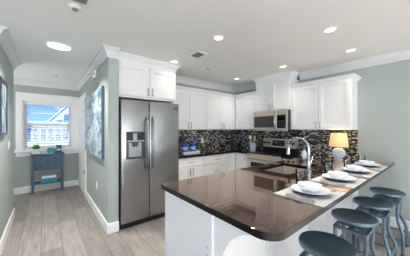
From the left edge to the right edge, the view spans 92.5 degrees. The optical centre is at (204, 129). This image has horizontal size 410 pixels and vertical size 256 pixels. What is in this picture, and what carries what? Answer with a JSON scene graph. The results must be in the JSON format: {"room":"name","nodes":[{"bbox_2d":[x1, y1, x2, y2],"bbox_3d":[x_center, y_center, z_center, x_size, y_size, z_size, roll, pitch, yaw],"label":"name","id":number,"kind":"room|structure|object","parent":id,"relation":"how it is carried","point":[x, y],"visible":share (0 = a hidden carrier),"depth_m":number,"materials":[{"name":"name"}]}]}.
{"room":"kitchen","nodes":[
{"label":"kitchen","id":0,"kind":"room"},
{"bbox_2d":[0,45,13,239],"bbox_3d":[-2.627,0.154,2.514,0.120,2.450,1.416,0,0,-39],"label":"wall","id":1,"kind":"structure","parent":0,"point":[6,69],"depth_m":2.61,"materials":[{"name":"paint"}]},
{"bbox_2d":[0,76,7,135],"bbox_3d":[-2.312,-0.246,2.245,0.029,0.630,0.440,0,0,-39],"label":"framed picture","id":2,"kind":"object","parent":1,"relation":"attached to","point":[3,84],"visible":1,"depth_m":2.24,"materials":[{"name":"blue fabric"}]},
{"bbox_2d":[0,208,14,255],"bbox_3d":[-2.628,1.312,2.528,0.136,0.135,1.427,0,0,-39],"label":"baseboard","id":3,"kind":"structure","parent":1,"relation":"attached to","point":[12,216],"depth_m":2.46,"materials":[{"name":"white wood"}]},
{"bbox_2d":[0,26,20,69],"bbox_3d":[-2.623,-1.009,2.575,0.204,0.124,1.495,0,0,-39],"label":"trim","id":4,"kind":"structure","parent":1,"relation":"attached to","point":[6,42],"depth_m":2.40,"materials":[{"name":"paint"}]},
{"bbox_2d":[14,84,78,187],"bbox_3d":[-4.043,0.154,4.203,2.520,2.450,0.140,0,0,-39],"label":"wall","id":5,"kind":"structure","parent":0,"point":[22,165],"depth_m":4.36,"materials":[{"name":"paint"}]},
{"bbox_2d":[14,92,77,156],"bbox_3d":[-3.590,-0.103,4.519,1.142,1.375,0.210,0,0,-39],"label":"window","id":6,"kind":"structure","parent":5,"relation":"in","point":[21,97],"depth_m":4.40,"materials":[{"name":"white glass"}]},
{"bbox_2d":[25,102,70,148],"bbox_3d":[-3.594,-0.085,4.523,0.830,1.018,0.053,0,0,-39],"label":"window blind","id":7,"kind":"object","parent":6,"relation":"attached to","point":[30,103],"visible":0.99,"depth_m":4.50,"materials":[{"name":"white plastic"}]},
{"bbox_2d":[14,180,77,194],"bbox_3d":[-3.994,1.312,4.142,2.219,0.135,0.016,0,0,-39],"label":"baseboard","id":8,"kind":"structure","parent":5,"relation":"attached to","point":[21,190],"depth_m":4.43,"materials":[{"name":"white wood"}]},
{"bbox_2d":[79,57,118,223],"bbox_3d":[-2.148,0.154,3.764,0.131,2.450,2.930,0,0,-39],"label":"wall","id":9,"kind":"structure","parent":0,"point":[105,171],"depth_m":2.66,"materials":[{"name":"paint"}]},
{"bbox_2d":[14,44,119,90],"bbox_3d":[-2.992,-1.009,3.024,2.366,0.124,3.014,0,0,-39],"label":"trim","id":10,"kind":"structure","parent":9,"relation":"attached to","point":[105,51],"depth_m":3.79,"materials":[{"name":"paint"}]},
{"bbox_2d":[78,92,86,197],"bbox_3d":[-2.758,0.317,4.386,0.032,2.125,1.156,0,0,-39],"label":"door","id":11,"kind":"structure","parent":9,"relation":"in","point":[82,153],"depth_m":4.30,"materials":[{"name":"white wood"}]},
{"bbox_2d":[91,70,96,79],"bbox_3d":[-1.825,-0.886,3.207,0.068,0.130,0.160,0,0,-39],"label":"fire alarm","id":12,"kind":"object","parent":9,"relation":"attached to","point":[94,73],"visible":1,"depth_m":3.15,"materials":[{"name":"white plastic"}]},
{"bbox_2d":[85,86,103,158],"bbox_3d":[-1.890,-0.096,3.308,0.040,1.020,1.480,0,0,-39],"label":"canvas","id":13,"kind":"object","parent":9,"relation":"attached to","point":[94,103],"visible":1,"depth_m":3.04},
{"bbox_2d":[86,191,118,234],"bbox_3d":[-1.790,1.312,3.310,0.147,0.135,1.805,0,0,-39],"label":"baseboard","id":14,"kind":"structure","parent":9,"relation":"attached to","point":[113,227],"depth_m":2.75,"materials":[{"name":"white wood"}]},
{"bbox_2d":[0,0,409,86],"bbox_3d":[-0.098,-1.121,-0.234,8.353,0.100,12.001,0,0,-39],"label":"ceiling","id":15,"kind":"structure","parent":0,"point":[261,36],"depth_m":2.19,"materials":[{"name":"paint"}]},
{"bbox_2d":[45,41,72,50],"bbox_3d":[-1.881,-1.067,2.531,0.286,0.008,0.286,0,0,-39],"label":"recessed light","id":16,"kind":"object","parent":15,"relation":"in","point":[55,45],"visible":1,"depth_m":2.53,"materials":[{"name":"white"}]},
{"bbox_2d":[68,3,81,11],"bbox_3d":[-1.135,-1.054,1.712,0.100,0.034,0.100,0,0,-39],"label":"smoke detector","id":17,"kind":"object","parent":15,"relation":"attached to","point":[72,6],"visible":1,"depth_m":1.69,"materials":[{"name":"white plastic"}]},
{"bbox_2d":[67,0,91,7],"bbox_3d":[-1.031,-1.065,1.459,0.354,0.010,0.381,0,0,-39],"label":"ceiling vent","id":18,"kind":"object","parent":15,"relation":"in","point":[86,3],"visible":1,"depth_m":1.64,"materials":[{"name":"white metal"}]},
{"bbox_2d":[188,50,207,58],"bbox_3d":[-0.104,-1.065,2.810,0.186,0.010,0.231,0,0,-39],"label":"ceiling vent","id":19,"kind":"object","parent":15,"relation":"in","point":[197,54],"visible":1,"depth_m":2.79,"materials":[{"name":"white metal"}]},
{"bbox_2d":[213,35,223,40],"bbox_3d":[0.158,-1.067,2.292,0.140,0.008,0.140,0,0,-39],"label":"recessed light","id":20,"kind":"object","parent":15,"relation":"in","point":[216,37],"visible":1,"depth_m":2.28,"materials":[{"name":"white"}]},
{"bbox_2d":[322,26,337,32],"bbox_3d":[1.342,-1.067,2.107,0.140,0.008,0.140,0,0,-39],"label":"recessed light","id":21,"kind":"object","parent":15,"relation":"in","point":[332,28],"visible":1,"depth_m":2.10,"materials":[{"name":"white"}]},
{"bbox_2d":[345,48,356,51],"bbox_3d":[1.973,-1.067,2.651,0.140,0.008,0.140,0,0,-39],"label":"recessed light","id":22,"kind":"object","parent":15,"relation":"in","point":[350,49],"visible":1,"depth_m":2.65,"materials":[{"name":"white"}]},
{"bbox_2d":[1,185,409,255],"bbox_3d":[-0.098,1.429,-0.234,8.353,0.100,12.001,0,0,-39],"label":"floor","id":23,"kind":"structure","parent":0,"point":[52,222],"depth_m":2.59,"materials":[{"name":"brown wood"}]},
{"bbox_2d":[30,152,64,194],"bbox_3d":[-3.476,0.955,4.345,0.580,0.848,0.272,0,0,-39],"label":"console table","id":24,"kind":"object","parent":23,"relation":"on","point":[55,160],"visible":1,"depth_m":4.26,"materials":[{"name":"blue paint"}]},
{"bbox_2d":[31,144,39,153],"bbox_3d":[-3.641,0.419,4.210,0.161,0.220,0.171,0,0,27],"label":"potted plant","id":25,"kind":"object","parent":24,"relation":"on","point":[35,149],"visible":0.99,"depth_m":4.18,"materials":[{"name":"green plant"}]},
{"bbox_2d":[34,179,60,184],"bbox_3d":[-3.485,1.167,4.356,0.540,0.025,0.228,0,0,-39],"label":"shelf","id":26,"kind":"object","parent":24,"relation":"attached to","point":[58,180],"depth_m":4.26,"materials":[{"name":"blue paint"}]},
{"bbox_2d":[41,177,56,182],"bbox_3d":[-3.459,1.118,4.356,0.280,0.072,0.165,0,0,-39],"label":"tray","id":27,"kind":"object","parent":24,"relation":"on","point":[48,179],"visible":0.77,"depth_m":4.30,"materials":[{"name":"teal"}]},
{"bbox_2d":[42,174,56,178],"bbox_3d":[-3.459,1.053,4.356,0.260,0.058,0.145,0,0,-39],"label":"folded towel","id":28,"kind":"object","parent":27,"relation":"on","point":[53,175],"visible":1,"depth_m":4.33,"materials":[{"name":"white fabric"}]},
{"bbox_2d":[56,145,61,152],"bbox_3d":[-3.343,0.445,4.491,0.100,0.172,0.023,0,0,-39],"label":"greeting card","id":29,"kind":"object","parent":24,"relation":"on","point":[58,147],"visible":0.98,"depth_m":4.48,"materials":[{"name":"blue paper"}]},
{"bbox_3d":[-3.506,0.529,4.335,0.260,0.003,0.210,0,0,-39],"label":"table runner","id":30,"kind":"object","parent":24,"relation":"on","visible":0},
{"bbox_2d":[47,147,54,152],"bbox_3d":[-3.441,0.470,4.394,0.141,0.112,0.086,0,0,-39],"label":"gift box","id":31,"kind":"object","parent":30,"relation":"on","point":[49,150],"visible":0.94,"depth_m":4.36,"materials":[{"name":"teal cardboard"}]},
{"bbox_2d":[119,99,178,229],"bbox_3d":[-0.971,0.482,3.163,0.904,1.786,0.765,0,0,-39],"label":"refrigerator","id":32,"kind":"object","parent":23,"relation":"on","point":[148,131],"visible":0.91,"depth_m":2.84,"materials":[{"name":"silver metal"}]},
{"bbox_2d":[179,156,203,179],"bbox_3d":[-0.426,0.897,3.746,0.636,0.784,0.624,0,0,-39],"label":"base cabinet","id":33,"kind":"object","parent":23,"relation":"on","point":[191,167],"visible":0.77,"depth_m":3.54,"materials":[{"name":"white wood"}]},
{"bbox_2d":[179,147,259,158],"bbox_3d":[0.242,0.484,4.093,2.112,0.038,0.912,0,0,-39],"label":"countertop","id":34,"kind":"structure","parent":33,"relation":"on","point":[207,152],"depth_m":4.08,"materials":[{"name":"stone"}]},
{"bbox_2d":[179,150,199,153],"bbox_3d":[-0.316,0.451,3.943,0.400,0.028,0.200,0,0,-39],"label":"serving tray","id":35,"kind":"object","parent":34,"relation":"on","point":[188,150],"visible":0.56,"depth_m":3.88,"materials":[{"name":"white ceramic"}]},
{"bbox_2d":[182,141,187,151],"bbox_3d":[-0.401,0.343,3.873,0.122,0.223,0.122,0,0,-39],"label":"bottle","id":36,"kind":"object","parent":35,"relation":"on","point":[184,146],"visible":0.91,"depth_m":3.83,"materials":[{"name":"blue glass"}]},
{"bbox_2d":[190,141,195,151],"bbox_3d":[-0.250,0.343,3.996,0.122,0.223,0.122,0,0,-39],"label":"bottle","id":37,"kind":"object","parent":35,"relation":"on","point":[192,145],"visible":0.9,"depth_m":3.95,"materials":[{"name":"blue glass"}]},
{"bbox_2d":[230,136,237,149],"bbox_3d":[0.673,0.311,4.565,0.110,0.308,0.160,0,0,-39],"label":"knife block","id":38,"kind":"object","parent":34,"relation":"on","point":[233,144],"visible":0.99,"depth_m":4.54,"materials":[{"name":"wood"}]},
{"bbox_2d":[249,143,255,150],"bbox_3d":[1.038,0.382,4.275,0.144,0.165,0.144,0,0,-39],"label":"utensil crock","id":39,"kind":"object","parent":34,"relation":"on","point":[252,146],"visible":0.98,"depth_m":4.22,"materials":[{"name":"white ceramic"}]},
{"bbox_2d":[204,154,226,175],"bbox_3d":[0.059,0.897,4.140,0.606,0.784,0.624,0,0,-39],"label":"base cabinet","id":40,"kind":"object","parent":23,"relation":"on","point":[213,164],"visible":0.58,"depth_m":3.91,"materials":[{"name":"white wood"}]},
{"bbox_2d":[227,153,235,170],"bbox_3d":[0.624,0.897,4.621,0.870,0.784,0.588,0,0,-39],"label":"base cabinet","id":41,"kind":"object","parent":23,"relation":"on","point":[231,157],"visible":0.16,"depth_m":4.22,"materials":[{"name":"white wood"}]},
{"bbox_2d":[236,153,246,168],"bbox_3d":[0.990,0.897,4.339,0.657,0.784,0.346,0,0,-39],"label":"base cabinet","id":42,"kind":"object","parent":23,"relation":"on","point":[241,158],"visible":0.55,"depth_m":4.16,"materials":[{"name":"white wood"}]},
{"bbox_2d":[165,190,357,255],"bbox_3d":[1.127,0.942,2.264,3.059,0.875,0.976,0,0,-39],"label":"base cabinet","id":43,"kind":"object","parent":23,"relation":"on","point":[187,226],"visible":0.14,"depth_m":1.43,"materials":[{"name":"white wood"}]},
{"bbox_2d":[204,239,207,255],"bbox_3d":[0.014,0.754,1.217,0.008,0.116,0.072,0,0,-39],"label":"wall outlet","id":44,"kind":"object","parent":43,"relation":"attached to","point":[205,241],"visible":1,"depth_m":1.22,"materials":[{"name":"white plastic"}]},
{"bbox_2d":[161,153,394,241],"bbox_3d":[1.063,0.484,2.330,3.075,0.038,1.352,0,0,-39],"label":"countertop","id":45,"kind":"structure","parent":43,"relation":"on","point":[245,199],"depth_m":1.40,"materials":[{"name":"stone"}]},
{"bbox_2d":[266,166,306,173],"bbox_3d":[0.970,0.604,2.359,0.680,0.200,0.460,0,0,-39],"label":"sink","id":46,"kind":"object","parent":45,"relation":"in","point":[282,169],"visible":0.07,"depth_m":2.62,"materials":[{"name":"metal"}]},
{"bbox_2d":[286,137,312,172],"bbox_3d":[1.073,0.276,2.234,0.102,0.378,0.286,0,0,-39],"label":"kitchen faucet","id":47,"kind":"object","parent":45,"relation":"on","point":[309,162],"visible":1,"depth_m":2.14,"materials":[{"name":"silver metal"}]},
{"bbox_2d":[295,169,305,180],"bbox_3d":[0.863,0.414,1.776,0.084,0.100,0.084,0,0,-39],"label":"drinking glass","id":48,"kind":"object","parent":45,"relation":"on","point":[304,173],"visible":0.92,"depth_m":1.77,"materials":[{"name":"clear glass"}]},
{"bbox_2d":[301,147,306,160],"bbox_3d":[1.449,0.360,2.864,0.099,0.212,0.069,0,0,-39],"label":"soap bottle","id":49,"kind":"object","parent":45,"relation":"on","point":[304,153],"visible":0.97,"depth_m":2.84,"materials":[{"name":"ceramic"}]},
{"bbox_2d":[274,187,345,206],"bbox_3d":[0.763,0.463,1.424,0.420,0.003,0.330,0,0,-39],"label":"placemat","id":50,"kind":"object","parent":45,"relation":"on","point":[322,201],"visible":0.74,"depth_m":1.35,"materials":[{"name":"white fabric"}]},
{"bbox_2d":[286,194,314,203],"bbox_3d":[0.619,0.458,1.288,0.019,0.015,0.190,0,0,-39],"label":"fork","id":51,"kind":"object","parent":50,"relation":"on","point":[286,194],"visible":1,"depth_m":1.28,"materials":[{"name":"metal"}]},
{"bbox_2d":[286,193,315,201],"bbox_3d":[0.638,0.458,1.317,0.019,0.015,0.190,0,0,-39],"label":"fork","id":52,"kind":"object","parent":50,"relation":"on","point":[286,193],"visible":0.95,"depth_m":1.31,"materials":[{"name":"metal"}]},
{"bbox_2d":[291,184,330,196],"bbox_3d":[0.763,0.447,1.424,0.258,0.030,0.258,0,0,-39],"label":"dinner plate","id":53,"kind":"object","parent":50,"relation":"on","point":[323,191],"visible":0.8,"depth_m":1.41,"materials":[{"name":"white ceramic"}]},
{"bbox_2d":[297,181,321,191],"bbox_3d":[0.768,0.427,1.442,0.162,0.052,0.162,0,0,-39],"label":"bowl","id":54,"kind":"object","parent":53,"relation":"on","point":[308,186],"visible":1,"depth_m":1.44,"materials":[{"name":"white ceramic"}]},
{"bbox_2d":[324,161,332,170],"bbox_3d":[1.371,0.414,2.182,0.084,0.100,0.084,0,0,-39],"label":"drinking glass","id":55,"kind":"object","parent":45,"relation":"on","point":[324,161],"visible":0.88,"depth_m":2.17,"materials":[{"name":"clear glass"}]},
{"bbox_2d":[310,175,366,187],"bbox_3d":[1.221,0.463,1.796,0.420,0.003,0.330,0,0,-39],"label":"placemat","id":56,"kind":"object","parent":45,"relation":"on","point":[352,184],"visible":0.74,"depth_m":1.73,"materials":[{"name":"white fabric"}]},
{"bbox_2d":[322,173,355,181],"bbox_3d":[1.221,0.447,1.796,0.258,0.030,0.258,0,0,-39],"label":"dinner plate","id":57,"kind":"object","parent":56,"relation":"on","point":[348,178],"visible":0.73,"depth_m":1.77,"materials":[{"name":"white ceramic"}]},
{"bbox_2d":[327,171,347,178],"bbox_3d":[1.226,0.427,1.813,0.162,0.052,0.162,0,0,-39],"label":"bowl","id":58,"kind":"object","parent":57,"relation":"on","point":[335,174],"visible":1,"depth_m":1.79,"materials":[{"name":"white ceramic"}]},
{"bbox_2d":[329,133,348,159],"bbox_3d":[2.051,0.263,3.011,0.256,0.404,0.256,0,0,-39],"label":"table lamp","id":59,"kind":"object","parent":45,"relation":"on","point":[336,139],"visible":0.98,"depth_m":2.95,"materials":[{"name":"white ceramic"}]},
{"bbox_2d":[335,168,378,177],"bbox_3d":[1.625,0.463,2.124,0.420,0.003,0.330,0,0,-39],"label":"placemat","id":60,"kind":"object","parent":45,"relation":"on","point":[370,174],"visible":0.54,"depth_m":2.05,"materials":[{"name":"white fabric"}]},
{"bbox_2d":[341,167,370,173],"bbox_3d":[1.625,0.447,2.124,0.258,0.030,0.258,0,0,-39],"label":"dinner plate","id":61,"kind":"object","parent":60,"relation":"on","point":[363,170],"visible":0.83,"depth_m":2.09,"materials":[{"name":"white ceramic"}]},
{"bbox_2d":[345,165,363,170],"bbox_3d":[1.630,0.427,2.141,0.162,0.052,0.162,0,0,-39],"label":"bowl","id":62,"kind":"object","parent":61,"relation":"on","point":[350,167],"visible":0.94,"depth_m":2.11,"materials":[{"name":"white ceramic"}]},
{"bbox_2d":[351,163,387,170],"bbox_3d":[2.028,0.463,2.452,0.420,0.003,0.330,0,0,-39],"label":"placemat","id":63,"kind":"object","parent":45,"relation":"on","point":[380,168],"visible":0.49,"depth_m":2.37,"materials":[{"name":"white fabric"}]},
{"bbox_2d":[355,162,380,166],"bbox_3d":[2.028,0.447,2.452,0.258,0.030,0.258,0,0,-39],"label":"dinner plate","id":64,"kind":"object","parent":63,"relation":"on","point":[357,163],"visible":0.79,"depth_m":2.42,"materials":[{"name":"white ceramic"}]},
{"bbox_2d":[358,160,374,164],"bbox_3d":[2.034,0.427,2.469,0.162,0.052,0.162,0,0,-39],"label":"bowl","id":65,"kind":"object","parent":64,"relation":"on","point":[363,162],"visible":0.87,"depth_m":2.44,"materials":[{"name":"white ceramic"}]},
{"bbox_2d":[247,138,297,166],"bbox_3d":[1.310,0.789,3.887,0.708,1.180,0.743,0,0,-39],"label":"range","id":66,"kind":"object","parent":23,"relation":"on","point":[273,149],"visible":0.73,"depth_m":3.86,"materials":[{"name":"silver metal"}]},
{"bbox_2d":[247,150,295,156],"bbox_3d":[1.329,0.470,3.902,0.623,0.027,0.743,0,0,-39],"label":"cooktop","id":67,"kind":"object","parent":66,"relation":"in","point":[265,153],"depth_m":3.85,"materials":[{"name":"black glass"}]},
{"bbox_2d":[298,231,357,255],"bbox_3d":[0.782,1.057,1.266,0.340,0.644,0.340,0,0,-39],"label":"bar stool","id":68,"kind":"object","parent":23,"relation":"on","point":[315,243],"visible":1,"depth_m":1.27,"materials":[{"name":"blue"}]},
{"bbox_2d":[331,208,378,255],"bbox_3d":[1.269,1.057,1.674,0.340,0.644,0.340,0,0,-39],"label":"bar stool","id":69,"kind":"object","parent":23,"relation":"on","point":[353,219],"visible":0.93,"depth_m":1.64,"materials":[{"name":"blue metal"}]},
{"bbox_2d":[348,196,397,255],"bbox_3d":[1.700,1.057,1.992,0.340,0.644,0.340,0,0,-39],"label":"bar stool","id":70,"kind":"object","parent":23,"relation":"on","point":[374,204],"visible":0.8,"depth_m":1.96,"materials":[{"name":"blue metal"}]},
{"bbox_2d":[366,187,408,255],"bbox_3d":[2.170,1.057,2.341,0.340,0.644,0.340,0,0,-39],"label":"bar stool","id":71,"kind":"object","parent":23,"relation":"on","point":[387,194],"visible":0.76,"depth_m":2.30,"materials":[{"name":"blue metal"}]},
{"bbox_2d":[176,83,234,149],"bbox_3d":[-0.451,0.154,4.207,3.063,2.450,0.120,0,0,-39],"label":"wall","id":72,"kind":"structure","parent":0,"point":[176,83],"depth_m":4.49,"materials":[{"name":"paint"}]},
{"bbox_2d":[119,51,179,102],"bbox_3d":[-1.005,-0.762,3.249,0.985,0.613,0.667,0,0,-39],"label":"upper cabinet","id":73,"kind":"object","parent":72,"relation":"attached to","point":[141,78],"visible":0.9,"depth_m":2.97,"materials":[{"name":"white wood"}]},
{"bbox_2d":[171,85,207,129],"bbox_3d":[-0.400,-0.402,3.939,0.920,0.822,0.358,0,0,-39],"label":"upper cabinet","id":74,"kind":"object","parent":72,"relation":"attached to","point":[192,102],"visible":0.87,"depth_m":3.86,"materials":[{"name":"white wood"}]},
{"bbox_2d":[179,130,234,150],"bbox_3d":[-0.045,0.237,4.454,2.105,0.452,0.008,0,0,-39],"label":"backsplash","id":75,"kind":"structure","parent":72,"relation":"attached to","point":[213,139],"depth_m":4.53,"materials":[{"name":"tile"}]},
{"bbox_2d":[176,76,255,92],"bbox_3d":[0.236,-1.009,4.114,2.113,0.124,0.890,0,0,-39],"label":"trim","id":76,"kind":"structure","parent":72,"relation":"attached to","point":[181,80],"depth_m":4.58,"materials":[{"name":"paint"}]},
{"bbox_2d":[207,90,234,129],"bbox_3d":[0.299,-0.402,4.506,0.876,0.822,0.358,0,0,-39],"label":"upper cabinet","id":77,"kind":"object","parent":72,"relation":"attached to","point":[220,106],"visible":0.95,"depth_m":4.36,"materials":[{"name":"white wood"}]},
{"bbox_2d":[235,59,409,220],"bbox_3d":[3.776,0.154,1.526,0.120,2.450,9.610,0,0,-39],"label":"wall","id":78,"kind":"structure","parent":0,"point":[383,90],"depth_m":2.83,"materials":[{"name":"paint"}]},
{"bbox_2d":[235,91,255,129],"bbox_3d":[0.925,-0.402,4.652,0.364,0.822,0.918,0,0,-39],"label":"upper cabinet","id":79,"kind":"object","parent":78,"relation":"attached to","point":[245,103],"visible":0.54,"depth_m":4.44,"materials":[{"name":"white wood"}]},
{"bbox_2d":[252,70,299,111],"bbox_3d":[1.441,-0.716,3.992,0.394,0.706,0.870,0,0,-39],"label":"upper cabinet","id":80,"kind":"object","parent":78,"relation":"attached to","point":[273,92],"visible":0.93,"depth_m":3.84,"materials":[{"name":"white wood"}]},
{"bbox_2d":[253,109,297,131],"bbox_3d":[1.398,-0.159,3.958,0.488,0.401,0.747,0,0,-39],"label":"microwave","id":81,"kind":"object","parent":80,"relation":"attached to","point":[276,120],"visible":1,"depth_m":3.77,"materials":[{"name":"silver metal"}]},
{"bbox_2d":[235,130,357,158],"bbox_3d":[1.593,0.237,4.112,0.008,0.452,2.603,0,0,-39],"label":"backsplash","id":82,"kind":"structure","parent":78,"relation":"attached to","point":[318,140],"depth_m":3.65,"materials":[{"name":"tile"}]},
{"bbox_2d":[290,73,360,129],"bbox_3d":[1.996,-0.402,3.327,0.371,0.822,0.973,0,0,-39],"label":"upper cabinet","id":83,"kind":"object","parent":78,"relation":"attached to","point":[331,103],"visible":1,"depth_m":3.16,"materials":[{"name":"white wood"}]},
{"bbox_2d":[299,49,409,79],"bbox_3d":[4.264,-1.009,0.763,0.084,0.124,7.770,0,0,-39],"label":"trim","id":84,"kind":"structure","parent":78,"relation":"attached to","point":[402,55],"depth_m":3.05,"materials":[{"name":"paint"}]},
{"bbox_2d":[367,211,409,230],"bbox_3d":[4.583,1.312,0.423,0.016,0.135,6.840,0,0,-39],"label":"baseboard","id":85,"kind":"structure","parent":78,"relation":"attached to","point":[393,222],"depth_m":2.76,"materials":[{"name":"white wood"}]},
{"label":"outside","id":86,"kind":"structure","parent":0,"visible":0},
{"bbox_3d":[-20.383,4.479,33.042,70.000,0.200,63.000,0,0,-39],"label":"ground","id":87,"kind":"structure","parent":86,"visible":0},
{"bbox_2d":[27,121,68,145],"bbox_3d":[-16.213,1.819,17.751,10.000,5.120,4.000,0,0,-39],"label":"house","id":88,"kind":"structure","parent":87,"relation":"on","point":[56,128],"depth_m":17.63,"materials":[{"name":"white"}]},
{"bbox_2d":[46,107,68,121],"bbox_3d":[-16.243,-0.971,27.941,10.100,10.700,8.000,0,0,-39],"label":"house","id":89,"kind":"structure","parent":87,"relation":"on","point":[63,108],"depth_m":22.69,"materials":[{"name":"white"}]},
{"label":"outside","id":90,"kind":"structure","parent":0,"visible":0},
{"bbox_2d":[27,141,68,144],"bbox_3d":[-5.410,1.519,7.458,9.000,2.120,1.600,0,0,-39],"label":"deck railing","id":91,"kind":"object","parent":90,"point":[60,141],"visible":0.05,"depth_m":7.43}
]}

